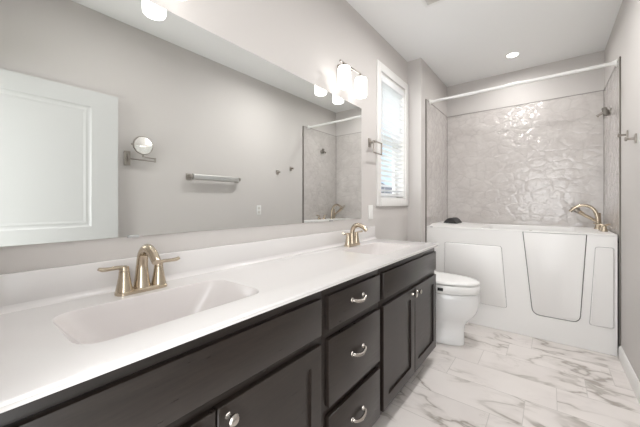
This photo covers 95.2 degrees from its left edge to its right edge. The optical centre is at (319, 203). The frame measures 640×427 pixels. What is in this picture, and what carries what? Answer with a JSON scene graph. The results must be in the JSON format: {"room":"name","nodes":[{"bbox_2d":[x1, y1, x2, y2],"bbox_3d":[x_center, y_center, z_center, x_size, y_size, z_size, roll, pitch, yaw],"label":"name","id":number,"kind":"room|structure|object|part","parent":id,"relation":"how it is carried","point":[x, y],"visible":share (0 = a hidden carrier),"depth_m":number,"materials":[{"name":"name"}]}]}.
{"room":"bathroom","nodes":[
{"label":"bathroom","id":0,"kind":"room"},
{"bbox_2d":[0,0,406,273],"bbox_3d":[0.239,-0.175,2.416,0.130,2.790,4.457,0,0,38],"label":"wall","id":1,"kind":"structure","parent":0,"point":[307,39],"depth_m":1.78,"materials":[{"name":"grey paint"}]},
{"bbox_2d":[0,0,360,246],"bbox_3d":[-0.312,-0.332,1.598,0.010,0.920,2.130,0,0,38],"label":"wall mirror","id":2,"kind":"object","parent":1,"relation":"attached to","point":[119,118],"visible":1,"depth_m":1.15,"materials":[{"name":"silver mirror"}]},
{"bbox_2d":[0,226,374,306],"bbox_3d":[-0.257,0.256,1.661,0.019,0.108,2.408,0,0,38],"label":"backsplash","id":3,"kind":"structure","parent":1,"relation":"attached to","point":[32,285],"depth_m":1.08,"materials":[{"name":"white stone"}]},
{"bbox_2d":[337,59,366,98],"bbox_3d":[0.214,-0.920,2.152,0.155,0.220,0.330,0,0,38],"label":"vanity light","id":4,"kind":"object","parent":1,"relation":"attached to","point":[343,71],"visible":1,"depth_m":2.08,"materials":[{"name":"white glass"}]},
{"bbox_3d":[0.169,-0.883,2.042,0.090,0.146,0.090,0,0,38],"label":"lamp shade","id":5,"kind":"part","parent":4,"relation":"part of","materials":[{"name":"white glass"}]},
{"bbox_3d":[0.310,-0.883,2.222,0.090,0.146,0.090,0,0,38],"label":"lamp shade","id":6,"kind":"part","parent":4,"relation":"part of","materials":[{"name":"white glass"}]},
{"bbox_2d":[368,205,372,218],"bbox_3d":[0.447,0.075,2.567,0.010,0.124,0.076,0,0,38],"label":"light switch","id":7,"kind":"object","parent":1,"relation":"attached to","point":[370,207],"visible":1,"depth_m":2.55,"materials":[{"name":"white plastic"}]},
{"bbox_2d":[368,138,381,154],"bbox_3d":[0.482,-0.499,2.568,0.064,0.138,0.164,0,0,38],"label":"towel ring","id":8,"kind":"object","parent":1,"relation":"attached to","point":[369,139],"visible":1,"depth_m":2.54,"materials":[{"name":"silver metal"}]},
{"bbox_2d":[376,59,408,205],"bbox_3d":[0.695,-0.640,2.975,0.147,1.330,0.736,0,0,38],"label":"window","id":9,"kind":"structure","parent":1,"relation":"in","point":[381,68],"depth_m":3.07,"materials":[{"name":"white paint"}]},
{"bbox_3d":[0.656,-0.363,3.004,0.004,0.513,0.473,0,0,38],"label":"pane","id":10,"kind":"part","parent":9,"relation":"part of","materials":[{"name":"clear glass"}]},
{"bbox_3d":[0.656,-0.637,3.004,0.030,1.161,0.563,0,0,38],"label":"sash","id":11,"kind":"part","parent":9,"relation":"part of","materials":[{"name":"white plastic"}]},
{"bbox_2d":[381,74,403,196],"bbox_3d":[0.716,-0.644,2.956,0.064,1.144,0.553,0,0,38],"label":"window blind","id":12,"kind":"object","parent":9,"relation":"attached to","point":[391,94],"visible":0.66,"depth_m":2.95,"materials":[{"name":"white plastic"}]},
{"bbox_3d":[0.711,-0.082,2.961,0.048,0.020,0.549,0,0,38],"label":"rail","id":13,"kind":"part","parent":12,"relation":"part of","materials":[{"name":"white plastic"}]},
{"bbox_3d":[0.731,-0.625,2.945,0.002,1.070,0.002,0,0,38],"label":"ladder cord","id":14,"kind":"part","parent":12,"relation":"part of","materials":[{"name":"white fabric"}]},
{"bbox_2d":[407,58,446,241],"bbox_3d":[1.343,-0.175,3.590,0.158,2.790,1.007,0,0,38],"label":"wall","id":15,"kind":"structure","parent":0,"point":[423,83],"depth_m":3.24,"materials":[{"name":"grey paint"}]},
{"bbox_2d":[425,99,426,242],"bbox_3d":[1.183,0.028,3.259,0.010,2.384,0.024,0,0,38],"label":"trim","id":16,"kind":"structure","parent":15,"relation":"attached to","point":[425,99],"depth_m":3.25,"materials":[{"name":"grey metal"}]},
{"bbox_2d":[429,59,616,104],"bbox_3d":[1.859,-1.165,2.888,1.519,0.060,0.060,0,0,38],"label":"shower curtain rod","id":17,"kind":"object","parent":15,"relation":"attached to","point":[613,63],"visible":1,"depth_m":2.77,"materials":[{"name":"white plastic"}]},
{"bbox_2d":[346,0,622,86],"bbox_3d":[0.959,-1.610,1.864,1.984,0.080,4.497,0,0,38],"label":"ceiling","id":18,"kind":"structure","parent":0,"point":[461,41],"depth_m":2.65,"materials":[{"name":"white paint"}]},
{"bbox_2d":[421,0,444,7],"bbox_3d":[0.871,-1.563,2.124,0.300,0.014,0.298,0,0,38],"label":"ceiling vent","id":19,"kind":"object","parent":18,"relation":"in","point":[427,3],"visible":1,"depth_m":2.26,"materials":[{"name":"white plastic"}]},
{"bbox_2d":[425,0,438,4],"bbox_3d":[0.871,-1.565,2.124,0.260,0.009,0.258,0,0,38],"label":"grille","id":20,"kind":"object","parent":19,"relation":"attached to","point":[427,2],"depth_m":2.26,"materials":[{"name":"white plastic"}]},
{"bbox_2d":[505,51,520,57],"bbox_3d":[2.034,-1.568,3.088,0.144,0.004,0.144,0,0,38],"label":"recessed light","id":21,"kind":"object","parent":18,"relation":"in","point":[516,53],"visible":1,"depth_m":3.08,"materials":[{"name":"white plastic"}]},
{"bbox_2d":[372,322,639,426],"bbox_3d":[0.959,1.260,1.864,1.984,0.080,4.497,0,0,38],"label":"floor","id":22,"kind":"structure","parent":0,"point":[497,378],"depth_m":1.93,"materials":[{"name":"stone"}]},
{"bbox_2d":[0,291,321,426],"bbox_3d":[-0.474,0.775,0.924,0.585,0.889,0.942,0,0,38],"label":"base cabinet","id":23,"kind":"object","parent":22,"relation":"on","point":[264,369],"visible":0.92,"depth_m":0.77,"materials":[{"name":"brown wood"}]},
{"bbox_3d":[-0.416,0.818,0.593,0.020,0.555,0.444,0,0,38],"label":"door","id":24,"kind":"part","parent":23,"relation":"part of","materials":[{"name":"brown wood"}]},
{"bbox_2d":[0,226,438,412],"bbox_3d":[-0.044,0.341,1.493,0.562,0.277,2.408,0,0,38],"label":"countertop","id":25,"kind":"structure","parent":23,"relation":"on","point":[63,327],"depth_m":0.94,"materials":[{"name":"white stone"}]},
{"bbox_2d":[97,244,179,296],"bbox_3d":[-0.631,0.225,1.041,0.188,0.169,0.203,0,0,-4],"label":"sink faucet","id":26,"kind":"object","parent":25,"relation":"on","point":[124,287],"visible":1,"depth_m":1.02,"materials":[{"name":"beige metal"}]},
{"bbox_3d":[-0.688,0.219,0.976,0.033,0.024,0.092,0,0,38],"label":"lever","id":27,"kind":"part","parent":26,"relation":"part of","materials":[{"name":"beige metal"}]},
{"bbox_3d":[-0.670,0.266,1.001,0.053,0.068,0.053,0,0,38],"label":"handle","id":28,"kind":"part","parent":26,"relation":"part of","materials":[{"name":"beige metal"}]},
{"bbox_3d":[-0.636,0.302,1.045,0.058,0.015,0.166,0,0,38],"label":"plate","id":29,"kind":"part","parent":26,"relation":"part of","materials":[{"name":"beige metal"}]},
{"bbox_3d":[-0.597,0.219,1.014,0.157,0.158,0.057,0,0,38],"label":"spout","id":30,"kind":"part","parent":26,"relation":"part of","materials":[{"name":"beige metal"}]},
{"bbox_3d":[-0.601,0.266,1.089,0.053,0.068,0.053,0,0,38],"label":"handle","id":31,"kind":"part","parent":26,"relation":"part of","materials":[{"name":"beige metal"}]},
{"bbox_3d":[-0.581,0.219,1.113,0.033,0.024,0.092,0,0,38],"label":"lever","id":32,"kind":"part","parent":26,"relation":"part of","materials":[{"name":"beige metal"}]},
{"bbox_2d":[52,280,258,344],"bbox_3d":[-0.469,0.395,0.917,0.300,0.169,0.524,0,0,38],"label":"basin","id":33,"kind":"object","parent":25,"relation":"in","point":[109,321],"depth_m":0.97,"materials":[{"name":"white ceramic"}]},
{"bbox_2d":[342,223,367,246],"bbox_3d":[0.244,0.225,2.157,0.188,0.169,0.203,0,0,-4],"label":"sink faucet","id":34,"kind":"object","parent":25,"relation":"on","point":[352,238],"visible":1,"depth_m":2.13,"materials":[{"name":"beige metal"}]},
{"bbox_3d":[0.205,0.266,2.117,0.053,0.068,0.053,0,0,38],"label":"handle","id":35,"kind":"part","parent":34,"relation":"part of","materials":[{"name":"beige metal"}]},
{"bbox_3d":[0.239,0.302,2.161,0.058,0.015,0.166,0,0,38],"label":"plate","id":36,"kind":"part","parent":34,"relation":"part of","materials":[{"name":"beige metal"}]},
{"bbox_3d":[0.274,0.266,2.205,0.053,0.068,0.053,0,0,38],"label":"handle","id":37,"kind":"part","parent":34,"relation":"part of","materials":[{"name":"beige metal"}]},
{"bbox_3d":[0.278,0.219,2.130,0.157,0.158,0.057,0,0,38],"label":"spout","id":38,"kind":"part","parent":34,"relation":"part of","materials":[{"name":"beige metal"}]},
{"bbox_2d":[343,243,410,254],"bbox_3d":[0.407,0.395,2.034,0.300,0.169,0.524,0,0,38],"label":"basin","id":39,"kind":"object","parent":25,"relation":"in","point":[370,248],"depth_m":2.22,"materials":[{"name":"white ceramic"}]},
{"bbox_3d":[-0.235,0.575,0.781,0.032,0.032,0.032,0,0,38],"label":"knob","id":40,"kind":"part","parent":23,"relation":"part of","materials":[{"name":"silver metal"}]},
{"bbox_3d":[-0.138,0.818,0.947,0.020,0.555,0.444,0,0,38],"label":"door","id":41,"kind":"part","parent":23,"relation":"part of","materials":[{"name":"brown wood"}]},
{"bbox_2d":[321,269,379,426],"bbox_3d":[-0.034,0.775,1.486,0.584,0.889,0.483,0,0,38],"label":"base cabinet","id":42,"kind":"object","parent":22,"relation":"on","point":[350,337],"visible":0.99,"depth_m":1.28,"materials":[{"name":"brown wood"}]},
{"bbox_3d":[0.165,0.970,1.332,0.020,0.251,0.442,0,0,38],"label":"drawer","id":43,"kind":"part","parent":42,"relation":"part of","materials":[{"name":"brown wood"}]},
{"bbox_3d":[0.165,0.674,1.332,0.020,0.268,0.442,0,0,38],"label":"drawer","id":44,"kind":"part","parent":42,"relation":"part of","materials":[{"name":"brown wood"}]},
{"bbox_3d":[0.165,0.432,1.332,0.020,0.135,0.442,0,0,38],"label":"drawer","id":45,"kind":"part","parent":42,"relation":"part of","materials":[{"name":"brown wood"}]},
{"bbox_3d":[0.184,0.957,1.317,0.032,0.030,0.118,0,0,38],"label":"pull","id":46,"kind":"part","parent":42,"relation":"part of","materials":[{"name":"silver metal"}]},
{"bbox_3d":[0.184,0.667,1.317,0.032,0.030,0.118,0,0,38],"label":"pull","id":47,"kind":"part","parent":42,"relation":"part of","materials":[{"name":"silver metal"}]},
{"bbox_3d":[0.184,0.429,1.317,0.032,0.030,0.118,0,0,38],"label":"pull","id":48,"kind":"part","parent":42,"relation":"part of","materials":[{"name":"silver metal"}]},
{"bbox_2d":[378,248,435,414],"bbox_3d":[0.408,0.775,2.048,0.585,0.889,0.946,0,0,38],"label":"base cabinet","id":49,"kind":"object","parent":22,"relation":"on","point":[407,303],"visible":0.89,"depth_m":1.78,"materials":[{"name":"brown wood"}]},
{"bbox_3d":[0.465,0.818,1.716,0.020,0.555,0.451,0,0,38],"label":"door","id":50,"kind":"part","parent":49,"relation":"part of","materials":[{"name":"brown wood"}]},
{"bbox_3d":[0.745,0.818,2.073,0.020,0.555,0.444,0,0,38],"label":"door","id":51,"kind":"part","parent":49,"relation":"part of","materials":[{"name":"brown wood"}]},
{"bbox_2d":[434,271,479,345],"bbox_3d":[1.034,0.827,2.686,0.780,0.784,0.450,0,0,38],"label":"toilet","id":52,"kind":"object","parent":22,"relation":"on","point":[457,296],"visible":0.41,"depth_m":2.46,"materials":[{"name":"white ceramic"}]},
{"bbox_3d":[1.121,0.668,2.618,0.554,0.030,0.378,0,0,38],"label":"lid","id":53,"kind":"part","parent":52,"relation":"part of","materials":[{"name":"white plastic"}]},
{"bbox_3d":[1.126,0.724,2.614,0.546,0.068,0.382,0,0,38],"label":"seat","id":54,"kind":"part","parent":52,"relation":"part of","materials":[{"name":"white plastic"}]},
{"bbox_3d":[1.100,0.991,2.635,0.600,0.456,0.366,0,0,38],"label":"bowl","id":55,"kind":"part","parent":52,"relation":"part of","materials":[{"name":"white ceramic"}]},
{"bbox_2d":[427,221,617,356],"bbox_3d":[2.038,0.725,3.123,1.502,0.990,0.862,0,0,38],"label":"tub","id":56,"kind":"object","parent":22,"relation":"on","point":[558,284],"visible":0.91,"depth_m":2.64,"materials":[{"name":"white plastic"}]},
{"bbox_2d":[443,217,461,223],"bbox_3d":[1.602,0.202,3.522,0.145,0.063,0.280,0,0,38],"label":"pillow","id":57,"kind":"object","parent":56,"relation":"on","point":[455,220],"visible":0.99,"depth_m":3.43,"materials":[{"name":"grey fabric"}]},
{"bbox_3d":[1.559,0.705,2.964,0.566,0.586,0.001,0,0,38],"label":"access panel","id":58,"kind":"part","parent":56,"relation":"part of","materials":[{"name":"white plastic"}]},
{"bbox_3d":[1.556,0.705,2.960,0.562,0.582,0.010,0,0,38],"label":"panel","id":59,"kind":"part","parent":56,"relation":"part of","materials":[{"name":"white plastic"}]},
{"bbox_3d":[2.056,0.635,2.579,0.432,0.740,0.014,0,0,38],"label":"tub door","id":60,"kind":"part","parent":56,"relation":"part of","materials":[{"name":"white plastic"}]},
{"bbox_2d":[570,205,601,222],"bbox_3d":[2.719,0.132,2.989,0.243,0.234,0.053,0,0,38],"label":"shower","id":61,"kind":"object","parent":56,"relation":"on","point":[577,210],"visible":0.62,"depth_m":2.99,"materials":[{"name":"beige metal"}]},
{"bbox_3d":[2.736,0.137,2.976,0.183,0.144,0.044,0,0,38],"label":"handle","id":62,"kind":"part","parent":61,"relation":"part of","materials":[{"name":"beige metal"}]},
{"bbox_2d":[569,204,610,231],"bbox_3d":[2.552,0.127,2.785,0.268,0.246,0.388,0,0,38],"label":"tub faucet","id":63,"kind":"object","parent":56,"relation":"on","point":[598,225],"visible":1,"depth_m":2.86,"materials":[{"name":"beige metal"}]},
{"bbox_3d":[2.646,0.127,2.920,0.250,0.246,0.060,0,0,38],"label":"spout","id":64,"kind":"part","parent":63,"relation":"part of","materials":[{"name":"beige metal"}]},
{"bbox_3d":[2.530,0.225,2.603,0.051,0.050,0.051,0,0,38],"label":"handle","id":65,"kind":"part","parent":63,"relation":"part of","materials":[{"name":"beige metal"}]},
{"bbox_3d":[2.294,0.681,2.381,0.142,0.647,0.010,0,0,38],"label":"panel","id":66,"kind":"part","parent":56,"relation":"part of","materials":[{"name":"white plastic"}]},
{"bbox_2d":[447,50,604,227],"bbox_3d":[2.336,-0.175,3.523,1.804,2.790,0.126,0,0,38],"label":"wall","id":67,"kind":"structure","parent":0,"point":[525,164],"depth_m":3.38,"materials":[{"name":"stone"}]},
{"bbox_2d":[427,58,618,224],"bbox_3d":[2.050,-0.462,3.132,1.519,1.404,0.844,0,0,38],"label":"trim","id":68,"kind":"structure","parent":67,"relation":"attached to","point":[618,58],"depth_m":3.25,"materials":[{"name":"grey"}]},
{"bbox_2d":[604,0,639,381],"bbox_3d":[1.623,-0.175,1.254,0.126,2.790,4.337,0,0,38],"label":"wall","id":69,"kind":"structure","parent":0,"point":[624,39],"depth_m":2.15,"materials":[{"name":"grey paint"}]},
{"bbox_2d":[596,107,610,116],"bbox_3d":[2.613,-0.844,2.698,0.096,0.085,0.060,0,0,38],"label":"holder","id":70,"kind":"object","parent":69,"relation":"attached to","point":[605,111],"visible":1,"depth_m":2.68,"materials":[{"name":"silver metal"}]},
{"bbox_2d":[619,56,620,345],"bbox_3d":[2.380,0.028,2.321,0.010,2.384,0.024,0,0,38],"label":"trim","id":71,"kind":"structure","parent":69,"relation":"attached to","point":[620,56],"depth_m":2.31,"materials":[{"name":"grey metal"}]},
{"bbox_2d":[617,130,627,136],"bbox_3d":[2.198,-0.496,2.127,0.056,0.060,0.044,0,0,38],"label":"robe hook","id":72,"kind":"object","parent":69,"relation":"attached to","point":[626,132],"visible":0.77,"depth_m":2.12,"materials":[{"name":"silver metal"}]},
{"bbox_2d":[618,346,639,404],"bbox_3d":[1.336,1.170,0.994,0.016,0.100,3.332,0,0,38],"label":"baseboard","id":73,"kind":"structure","parent":69,"relation":"attached to","point":[634,382],"depth_m":1.99,"materials":[{"name":"white paint"}]},
{"bbox_2d":[624,133,636,143],"bbox_3d":[2.035,-0.423,1.918,0.056,0.060,0.044,0,0,38],"label":"robe hook","id":74,"kind":"object","parent":69,"relation":"attached to","point":[634,138],"visible":1,"depth_m":1.91,"materials":[{"name":"silver metal"}]}
]}

